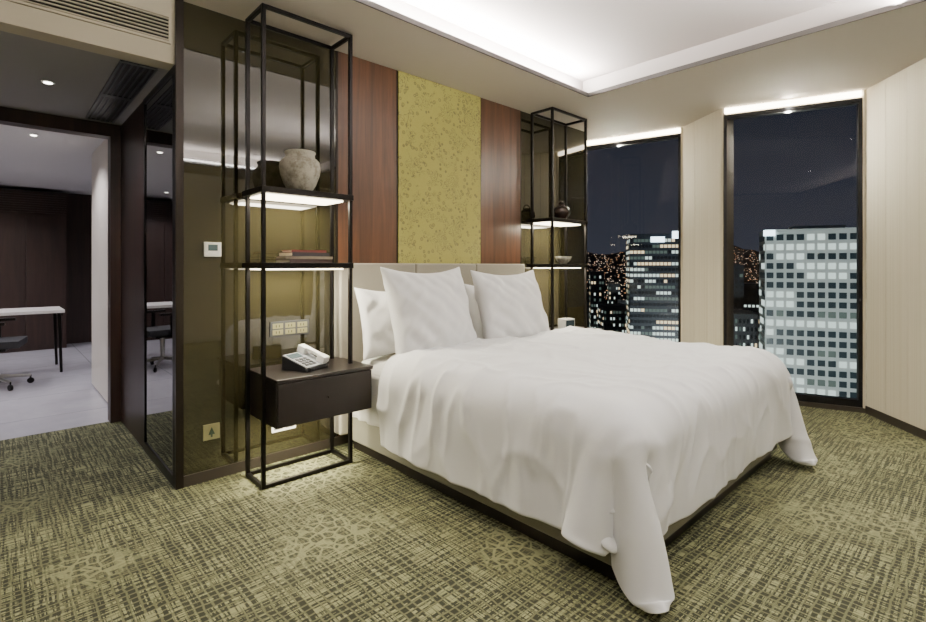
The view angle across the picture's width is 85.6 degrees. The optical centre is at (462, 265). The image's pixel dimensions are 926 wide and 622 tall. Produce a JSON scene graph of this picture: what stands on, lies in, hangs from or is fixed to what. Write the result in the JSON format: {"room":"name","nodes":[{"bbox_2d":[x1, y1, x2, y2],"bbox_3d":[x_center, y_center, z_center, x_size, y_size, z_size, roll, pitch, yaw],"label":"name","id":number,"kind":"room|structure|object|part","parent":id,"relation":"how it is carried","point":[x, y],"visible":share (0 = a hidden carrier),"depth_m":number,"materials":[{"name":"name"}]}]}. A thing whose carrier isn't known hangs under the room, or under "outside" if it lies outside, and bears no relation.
{"room":"hotel room","nodes":[
{"label":"hotel room","id":0,"kind":"room"},
{"bbox_2d":[1,188,91,343],"bbox_3d":[-7.369,0.000,7.143,7.000,2.500,0.100,0,0,-43],"label":"wall","id":1,"kind":"structure","parent":0,"point":[79,206],"depth_m":8.13,"materials":[{"name":"brown wood"}]},
{"bbox_2d":[0,124,104,194],"bbox_3d":[-5.575,-1.210,5.226,7.000,0.080,5.350,0,0,-43],"label":"ceiling","id":2,"kind":"structure","parent":0,"point":[49,161],"depth_m":5.54,"materials":[{"name":"grey paint"}]},
{"bbox_2d":[0,31,168,125],"bbox_3d":[-3.160,-1.180,2.623,2.570,0.100,1.610,0,0,-43],"label":"ceiling","id":3,"kind":"structure","parent":0,"point":[79,76],"depth_m":3.00,"materials":[{"name":"grey paint"}]},
{"bbox_2d":[41,80,54,84],"bbox_3d":[-2.546,-1.126,3.068,0.068,0.008,0.068,0,0,-43],"label":"recessed light","id":4,"kind":"object","parent":3,"relation":"in","point":[42,81],"visible":1,"depth_m":3.06,"materials":[{"name":"white plastic"}]},
{"bbox_2d":[85,60,157,122],"bbox_3d":[-2.302,-1.124,3.324,0.180,0.012,1.440,0,0,-43],"label":"ceiling vent","id":5,"kind":"object","parent":3,"relation":"in","point":[127,79],"visible":1,"depth_m":3.19,"materials":[{"name":"black metal"}]},
{"bbox_2d":[0,0,174,69],"bbox_3d":[-2.569,-1.315,1.992,2.570,0.370,0.120,0,0,-43],"label":"bulkhead","id":6,"kind":"object","parent":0,"point":[15,18],"depth_m":2.56,"materials":[{"name":"beige paint"}]},
{"bbox_2d":[6,0,170,44],"bbox_3d":[-1.875,-1.312,2.549,0.685,0.155,0.014,0,0,-43],"label":"air vent grille","id":7,"kind":"object","parent":6,"relation":"in","point":[119,15],"visible":1,"depth_m":2.61,"materials":[{"name":"beige metal"}]},
{"bbox_2d":[121,102,142,447],"bbox_3d":[-2.287,0.010,3.681,0.210,2.480,1.400,0,0,-43],"label":"sliding door","id":8,"kind":"structure","parent":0,"point":[132,128],"depth_m":3.69,"materials":[{"name":"brown wood"}]},
{"bbox_2d":[143,67,173,485],"bbox_3d":[-1.892,0.060,3.119,0.030,2.380,0.800,0,0,-43],"label":"mirror partition","id":9,"kind":"object","parent":8,"relation":"attached to","point":[165,471],"visible":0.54,"depth_m":3.34,"materials":[{"name":"black metal"}]},
{"bbox_2d":[146,77,171,472],"bbox_3d":[-1.888,0.050,3.116,0.018,2.280,0.730,0,0,-43],"label":"mirror glass","id":10,"kind":"object","parent":9,"relation":"in","point":[159,108],"depth_m":3.09,"materials":[{"name":"mirror"}]},
{"bbox_2d":[184,2,583,475],"bbox_3d":[-0.244,-0.125,4.351,4.050,2.750,0.412,0,0,-43],"label":"wall","id":11,"kind":"structure","parent":0,"point":[459,151],"depth_m":3.40,"materials":[{"name":"brown wood"}]},
{"bbox_2d":[203,422,219,440],"bbox_3d":[-1.473,0.970,2.928,0.090,0.090,0.012,0,0,-43],"label":"sign plate","id":12,"kind":"object","parent":11,"relation":"attached to","point":[210,431],"depth_m":2.92,"materials":[{"name":"yellow plastic"}]},
{"bbox_2d":[204,242,220,256],"bbox_3d":[-1.467,-0.097,2.931,0.093,0.085,0.014,0,0,-43],"label":"wall thermostat","id":13,"kind":"object","parent":11,"relation":"attached to","point":[211,249],"depth_m":2.93,"materials":[{"name":"white plastic"}]},
{"bbox_2d":[184,434,353,486],"bbox_3d":[-0.112,1.220,4.214,4.045,0.060,0.032,0,0,-43],"label":"baseboard","id":14,"kind":"structure","parent":11,"relation":"attached to","point":[203,476],"depth_m":3.11,"materials":[{"name":"brown wood"}]},
{"bbox_2d":[271,425,295,432],"bbox_3d":[-1.155,1.018,3.225,0.160,0.085,0.012,0,0,-43],"label":"power socket","id":15,"kind":"object","parent":11,"relation":"attached to","point":[273,430],"visible":0.37,"depth_m":3.21,"materials":[{"name":"white plastic"}]},
{"bbox_2d":[270,319,308,336],"bbox_3d":[-1.125,0.403,3.252,0.258,0.095,0.014,0,0,-43],"label":"panel","id":16,"kind":"object","parent":11,"relation":"attached to","point":[292,327],"visible":1,"depth_m":3.24,"materials":[{"name":"grey plastic"}]},
{"bbox_2d":[173,0,520,489],"bbox_3d":[-0.126,-0.125,4.203,4.090,2.750,0.050,0,0,-43],"label":"trim","id":17,"kind":"structure","parent":11,"relation":"attached to","point":[178,68],"depth_m":2.81,"materials":[{"name":"brown metal"}]},
{"bbox_3d":[-0.244,-0.125,4.351,4.050,2.750,0.412,0,0,-43],"label":"headboard","id":18,"kind":"part","parent":11,"relation":"part of","materials":[{"name":"brown wood"}]},
{"bbox_2d":[0,342,925,621],"bbox_3d":[-2.112,1.300,3.296,9.420,0.100,12.900,0,0,-43],"label":"floor","id":19,"kind":"structure","parent":0,"point":[92,530],"depth_m":2.26,"materials":[{"name":"green carpet"}]},
{"bbox_2d":[0,318,33,390],"bbox_3d":[-4.834,0.722,5.118,0.664,1.057,0.625,0,0,-33],"label":"office chair","id":20,"kind":"object","parent":19,"relation":"on","point":[6,343],"visible":1,"depth_m":5.16,"materials":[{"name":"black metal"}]},
{"bbox_2d":[0,306,64,371],"bbox_3d":[-5.622,0.883,5.490,1.908,0.735,0.700,0,0,-43],"label":"office desk","id":21,"kind":"object","parent":19,"relation":"on","point":[57,311],"visible":1,"depth_m":5.88,"materials":[{"name":"grey wood"}]},
{"bbox_2d":[0,188,66,352],"bbox_3d":[-7.602,0.070,6.513,3.800,2.360,0.440,0,0,-43],"label":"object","id":22,"kind":"object","parent":19,"relation":"on","point":[33,224],"visible":0.99,"depth_m":7.40,"materials":[{"name":"brown wood"}]},
{"bbox_2d":[92,139,107,401],"bbox_3d":[-3.276,0.040,4.775,0.260,2.420,1.550,0,0,-43],"label":"wall","id":23,"kind":"structure","parent":19,"relation":"on","point":[100,155],"depth_m":4.81,"materials":[{"name":"beige paint"}]},
{"bbox_2d":[0,106,120,422],"bbox_3d":[-3.716,0.060,3.213,2.565,2.380,0.130,0,0,-43],"label":"door frame","id":24,"kind":"structure","parent":23,"relation":"in","point":[8,116],"depth_m":3.99,"materials":[{"name":"brown wood"}]},
{"bbox_2d":[242,3,353,489],"bbox_3d":[-1.014,-0.110,3.094,0.581,2.720,0.316,0,0,-43],"label":"display shelf","id":25,"kind":"object","parent":19,"relation":"on","point":[263,192],"visible":1,"depth_m":3.00,"materials":[{"name":"black metal"}]},
{"bbox_3d":[-1.026,0.019,3.107,0.493,0.008,0.240,0,0,-43],"label":"led panel","id":26,"kind":"part","parent":25,"relation":"part of","materials":[{"name":"white plastic"}]},
{"bbox_3d":[-1.026,-0.411,3.107,0.493,0.008,0.240,0,0,-43],"label":"led panel","id":27,"kind":"part","parent":25,"relation":"part of","materials":[{"name":"white plastic"}]},
{"bbox_2d":[279,149,320,190],"bbox_3d":[-1.002,-0.575,3.075,0.246,0.250,0.246,0,0,-43],"label":"ceramic vase","id":28,"kind":"object","parent":25,"relation":"on","point":[299,168],"visible":0.84,"depth_m":2.99,"materials":[{"name":"beige ceramic"}]},
{"bbox_2d":[275,250,332,262],"bbox_3d":[-0.980,-0.058,3.082,0.302,0.076,0.210,0,0,-43],"label":"books","id":29,"kind":"object","parent":25,"relation":"on","point":[286,256],"visible":0.98,"depth_m":3.00,"materials":[{"name":"brown paper"}]},
{"bbox_2d":[250,357,372,428],"bbox_3d":[-0.931,0.755,3.065,0.608,0.270,0.452,0,0,-43],"label":"nightstand","id":30,"kind":"object","parent":25,"relation":"attached to","point":[293,398],"visible":0.88,"depth_m":2.89,"materials":[{"name":"brown wood"}]},
{"bbox_2d":[282,344,329,372],"bbox_3d":[-0.932,0.553,3.015,0.248,0.133,0.182,0,0,25],"label":"desk telephone","id":31,"kind":"object","parent":30,"relation":"on","point":[302,360],"visible":1,"depth_m":2.99,"materials":[{"name":"white plastic"}]},
{"bbox_3d":[-0.843,0.598,2.978,0.055,0.035,0.173,0,0,25],"label":"coiled cord","id":32,"kind":"part","parent":31,"relation":"part of","materials":[{"name":"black plastic"}]},
{"bbox_2d":[526,107,587,329],"bbox_3d":[0.929,-0.110,4.912,0.578,2.720,0.316,0,0,-43],"label":"display shelf","id":33,"kind":"object","parent":19,"relation":"on","point":[552,221],"visible":0.56,"depth_m":4.79,"materials":[{"name":"black metal"}]},
{"bbox_3d":[0.917,-0.411,4.926,0.490,0.008,0.240,0,0,-43],"label":"led panel","id":34,"kind":"part","parent":33,"relation":"part of","materials":[{"name":"white plastic"}]},
{"bbox_2d":[554,200,570,218],"bbox_3d":[0.971,-0.547,4.927,0.175,0.195,0.190,0,0,7],"label":"teapot","id":35,"kind":"object","parent":33,"relation":"on","point":[561,211],"visible":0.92,"depth_m":4.86,"materials":[{"name":"black ceramic"}]},
{"bbox_2d":[555,256,571,263],"bbox_3d":[0.992,-0.058,4.941,0.170,0.075,0.170,0,0,-43],"label":"ceramic bowl","id":36,"kind":"object","parent":33,"relation":"on","point":[561,259],"visible":1,"depth_m":4.89,"materials":[{"name":"beige ceramic"}]},
{"bbox_2d":[549,326,603,330],"bbox_3d":[1.019,0.755,4.890,0.608,0.270,0.452,0,0,-43],"label":"nightstand","id":37,"kind":"object","parent":33,"relation":"attached to","point":[555,327],"visible":0.03,"depth_m":5.04,"materials":[{"name":"brown wood"}]},
{"bbox_2d":[558,318,574,328],"bbox_3d":[1.004,0.562,4.854,0.130,0.116,0.103,0,0,-35],"label":"alarm clock","id":38,"kind":"object","parent":37,"relation":"on","point":[562,322],"visible":0.77,"depth_m":4.82,"materials":[{"name":"white plastic"}]},
{"bbox_2d":[334,263,816,613],"bbox_3d":[0.686,0.615,3.300,2.318,1.270,2.386,0,0,-43],"label":"bed","id":39,"kind":"object","parent":19,"relation":"on","point":[601,448],"visible":0.96,"depth_m":2.40,"materials":[{"name":"white fabric"}]},
{"bbox_2d":[354,287,395,359],"bbox_3d":[-0.421,0.381,3.553,0.728,0.474,0.242,0,0,-45],"label":"pillow","id":40,"kind":"object","parent":39,"relation":"on","point":[377,330],"visible":0.36,"depth_m":3.34,"materials":[{"name":"white fabric"}]},
{"bbox_3d":[0.629,0.770,3.338,1.900,0.280,2.025,0,0,-43],"label":"mattress","id":41,"kind":"part","parent":39,"relation":"part of","materials":[{"name":"white fabric"}]},
{"bbox_2d":[380,267,476,353],"bbox_3d":[-0.206,0.311,3.412,0.309,0.611,0.768,0,0,39],"label":"pillow","id":42,"kind":"object","parent":39,"relation":"on","point":[427,310],"visible":0.93,"depth_m":3.25,"materials":[{"name":"white fabric"}]},
{"bbox_3d":[-0.155,0.565,4.073,1.936,1.170,0.100,0,0,-43],"label":"headboard","id":43,"kind":"part","parent":39,"relation":"part of","materials":[{"name":"beige fabric"}]},
{"bbox_2d":[464,284,483,338],"bbox_3d":[0.316,0.381,4.243,0.727,0.474,0.239,0,0,-44],"label":"pillow","id":44,"kind":"object","parent":39,"relation":"on","point":[473,306],"visible":0.1,"depth_m":4.01,"materials":[{"name":"white fabric"}]},
{"bbox_2d":[470,270,549,338],"bbox_3d":[0.405,0.321,4.002,0.306,0.579,0.783,0,0,45],"label":"pillow","id":45,"kind":"object","parent":39,"relation":"on","point":[508,305],"visible":0.96,"depth_m":3.83,"materials":[{"name":"white fabric"}]},
{"bbox_2d":[184,0,925,140],"bbox_3d":[0.946,-1.518,1.638,7.220,0.035,6.300,0,0,-43],"label":"ceiling","id":46,"kind":"structure","parent":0,"point":[861,54],"depth_m":3.78,"materials":[{"name":"grey paint"}]},
{"bbox_2d":[587,127,680,145],"bbox_3d":[1.820,-0.155,5.846,1.417,2.810,0.130,0,0,34],"label":"wall","id":47,"kind":"structure","parent":0,"point":[680,127],"depth_m":5.71,"materials":[{"name":"beige paint"}]},
{"bbox_2d":[587,128,679,144],"bbox_3d":[1.792,-1.474,5.804,1.357,0.044,0.030,0,0,34],"label":"bar","id":48,"kind":"object","parent":47,"relation":"attached to","point":[676,130],"visible":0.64,"depth_m":5.68,"materials":[{"name":"white"}]},
{"bbox_2d":[587,133,680,341],"bbox_3d":[1.815,-0.115,5.838,1.417,2.650,0.070,0,0,34],"label":"frame","id":49,"kind":"object","parent":47,"relation":"attached to","point":[673,136],"visible":0.25,"depth_m":5.44,"materials":[{"name":"black metal"}]},
{"bbox_2d":[681,127,682,341],"bbox_3d":[1.790,-0.145,5.800,1.417,2.710,0.020,0,0,34],"label":"reveal","id":50,"kind":"object","parent":47,"relation":"attached to","point":[681,127],"visible":0.32,"depth_m":5.40,"materials":[{"name":"beige paint"}]},
{"bbox_2d":[370,0,904,92],"bbox_3d":[0.697,-1.667,1.187,5.560,0.265,4.700,0,0,-43],"label":"ceiling","id":51,"kind":"structure","parent":0,"point":[588,46],"depth_m":3.56,"materials":[{"name":"white paint"}]},
{"bbox_2d":[354,0,925,96],"bbox_3d":[0.697,-1.514,1.187,5.040,0.033,4.180,0,0,-43],"label":"trim","id":52,"kind":"structure","parent":51,"relation":"attached to","point":[368,3],"depth_m":3.38,"materials":[{"name":"grey paint"}]},
{"bbox_2d":[683,109,733,345],"bbox_3d":[2.480,-0.125,5.090,0.132,2.750,0.638,0,0,-8],"label":"wall","id":53,"kind":"structure","parent":0,"point":[701,137],"depth_m":4.97,"materials":[{"name":"beige paint"}]},
{"bbox_2d":[723,90,864,412],"bbox_3d":[2.971,-0.155,4.562,1.097,2.810,0.130,0,0,28],"label":"wall","id":54,"kind":"structure","parent":0,"point":[801,403],"depth_m":4.39,"materials":[{"name":"beige paint"}]},
{"bbox_2d":[724,90,861,113],"bbox_3d":[2.948,-1.474,4.518,1.037,0.044,0.030,0,0,28],"label":"bar","id":55,"kind":"object","parent":54,"relation":"attached to","point":[853,94],"visible":1,"depth_m":4.49,"materials":[{"name":"white"}]},
{"bbox_2d":[724,97,862,407],"bbox_3d":[2.967,-0.115,4.553,1.097,2.650,0.070,0,0,28],"label":"frame","id":56,"kind":"object","parent":54,"relation":"attached to","point":[826,399],"visible":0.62,"depth_m":4.32,"materials":[{"name":"black metal"}]},
{"bbox_2d":[721,89,865,407],"bbox_3d":[2.945,-0.145,4.513,1.097,2.710,0.020,0,0,28],"label":"reveal","id":57,"kind":"object","parent":54,"relation":"attached to","point":[864,91],"visible":0.82,"depth_m":4.25,"materials":[{"name":"beige paint"}]},
{"bbox_2d":[866,58,925,430],"bbox_3d":[3.438,-0.125,3.887,0.132,2.750,0.704,0,0,8],"label":"wall","id":58,"kind":"structure","parent":0,"point":[895,105],"depth_m":3.89,"materials":[{"name":"beige paint"}]},
{"bbox_2d":[865,406,925,439],"bbox_3d":[3.375,1.218,3.896,0.020,0.065,0.704,0,0,8],"label":"baseboard","id":59,"kind":"structure","parent":58,"relation":"attached to","point":[907,427],"depth_m":3.88,"materials":[{"name":"brown wood"}]},
{"label":"outside","id":60,"kind":"structure","parent":0,"visible":0},
{"bbox_3d":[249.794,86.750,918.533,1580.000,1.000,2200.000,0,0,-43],"label":"ground","id":61,"kind":"structure","parent":60,"visible":0},
{"bbox_2d":[587,292,587,326],"bbox_3d":[55.500,49.700,256.940,14.240,72.900,14.120,0,0,0],"label":"residential block","id":62,"kind":"object","parent":61,"relation":"on","point":[587,292],"visible":0.02,"depth_m":250.00,"materials":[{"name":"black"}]},
{"bbox_2d":[588,292,588,326],"bbox_3d":[74.213,50.700,288.371,7.080,70.900,7.120,0,0,11],"label":"block","id":63,"kind":"object","parent":61,"relation":"on","point":[588,292],"visible":0.02,"depth_m":285.37,"materials":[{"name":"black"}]},
{"bbox_2d":[589,271,603,327],"bbox_3d":[57.670,44.200,215.822,5.700,83.900,12.120,0,0,11],"label":"residential block","id":64,"kind":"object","parent":61,"relation":"on","point":[596,278],"visible":0.27,"depth_m":210.16,"materials":[{"name":"grey concrete"}]},
{"bbox_2d":[597,303,626,332],"bbox_3d":[59.213,50.700,196.905,10.120,70.900,14.120,0,0,6],"label":"residential block","id":65,"kind":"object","parent":61,"relation":"on","point":[611,316],"visible":0.17,"depth_m":190.19,"materials":[{"name":"grey concrete"}]},
{"bbox_2d":[608,283,619,302],"bbox_3d":[87.947,48.200,291.371,6.576,75.900,7.120,0,0,11],"label":"block","id":66,"kind":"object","parent":61,"relation":"on","point":[613,288],"visible":0.2,"depth_m":288.10,"materials":[{"name":"black"}]},
{"bbox_2d":[617,300,626,304],"bbox_3d":[86.483,52.200,267.371,7.104,67.900,7.120,0,0,11],"label":"block","id":67,"kind":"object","parent":61,"relation":"on","point":[618,301],"visible":0.02,"depth_m":264.44,"materials":[{"name":"black"}]},
{"bbox_2d":[626,231,677,341],"bbox_3d":[59.570,37.900,156.540,15.240,96.500,14.500,0,0,14],"label":"office tower","id":68,"kind":"structure","parent":61,"relation":"on","point":[652,259],"depth_m":150.23,"materials":[{"name":"black glass"}]},
{"bbox_2d":[587,246,758,302],"bbox_3d":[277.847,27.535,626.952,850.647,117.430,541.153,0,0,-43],"label":"hillside","id":69,"kind":"structure","parent":61,"relation":"on","point":[614,266],"depth_m":645.44,"materials":[{"name":"black"}]},
{"bbox_2d":[734,264,743,309],"bbox_3d":[115.637,42.700,239.496,29.680,86.900,20.120,0,0,17],"label":"high-rise","id":70,"kind":"structure","parent":61,"relation":"on","point":[738,268],"depth_m":226.24,"materials":[{"name":"black glass"}]},
{"bbox_2d":[734,310,758,347],"bbox_3d":[115.175,52.700,209.742,14.640,66.900,20.120,0,0,11],"label":"high-rise","id":71,"kind":"structure","parent":61,"relation":"on","point":[746,322],"depth_m":200.04,"materials":[{"name":"grey concrete"}]},
{"bbox_2d":[744,283,758,312],"bbox_3d":[158.866,47.700,267.585,27.280,76.900,16.120,0,0,17],"label":"glass high-rise","id":72,"kind":"structure","parent":61,"relation":"on","point":[751,290],"depth_m":261.74,"materials":[{"name":"black glass"}]},
{"bbox_2d":[759,225,856,397],"bbox_3d":[122.782,36.100,176.652,30.540,100.100,15.600,0,0,24],"label":"building","id":73,"kind":"structure","parent":61,"relation":"on","point":[808,274],"depth_m":170.44,"materials":[{"name":"white concrete"}]}
]}

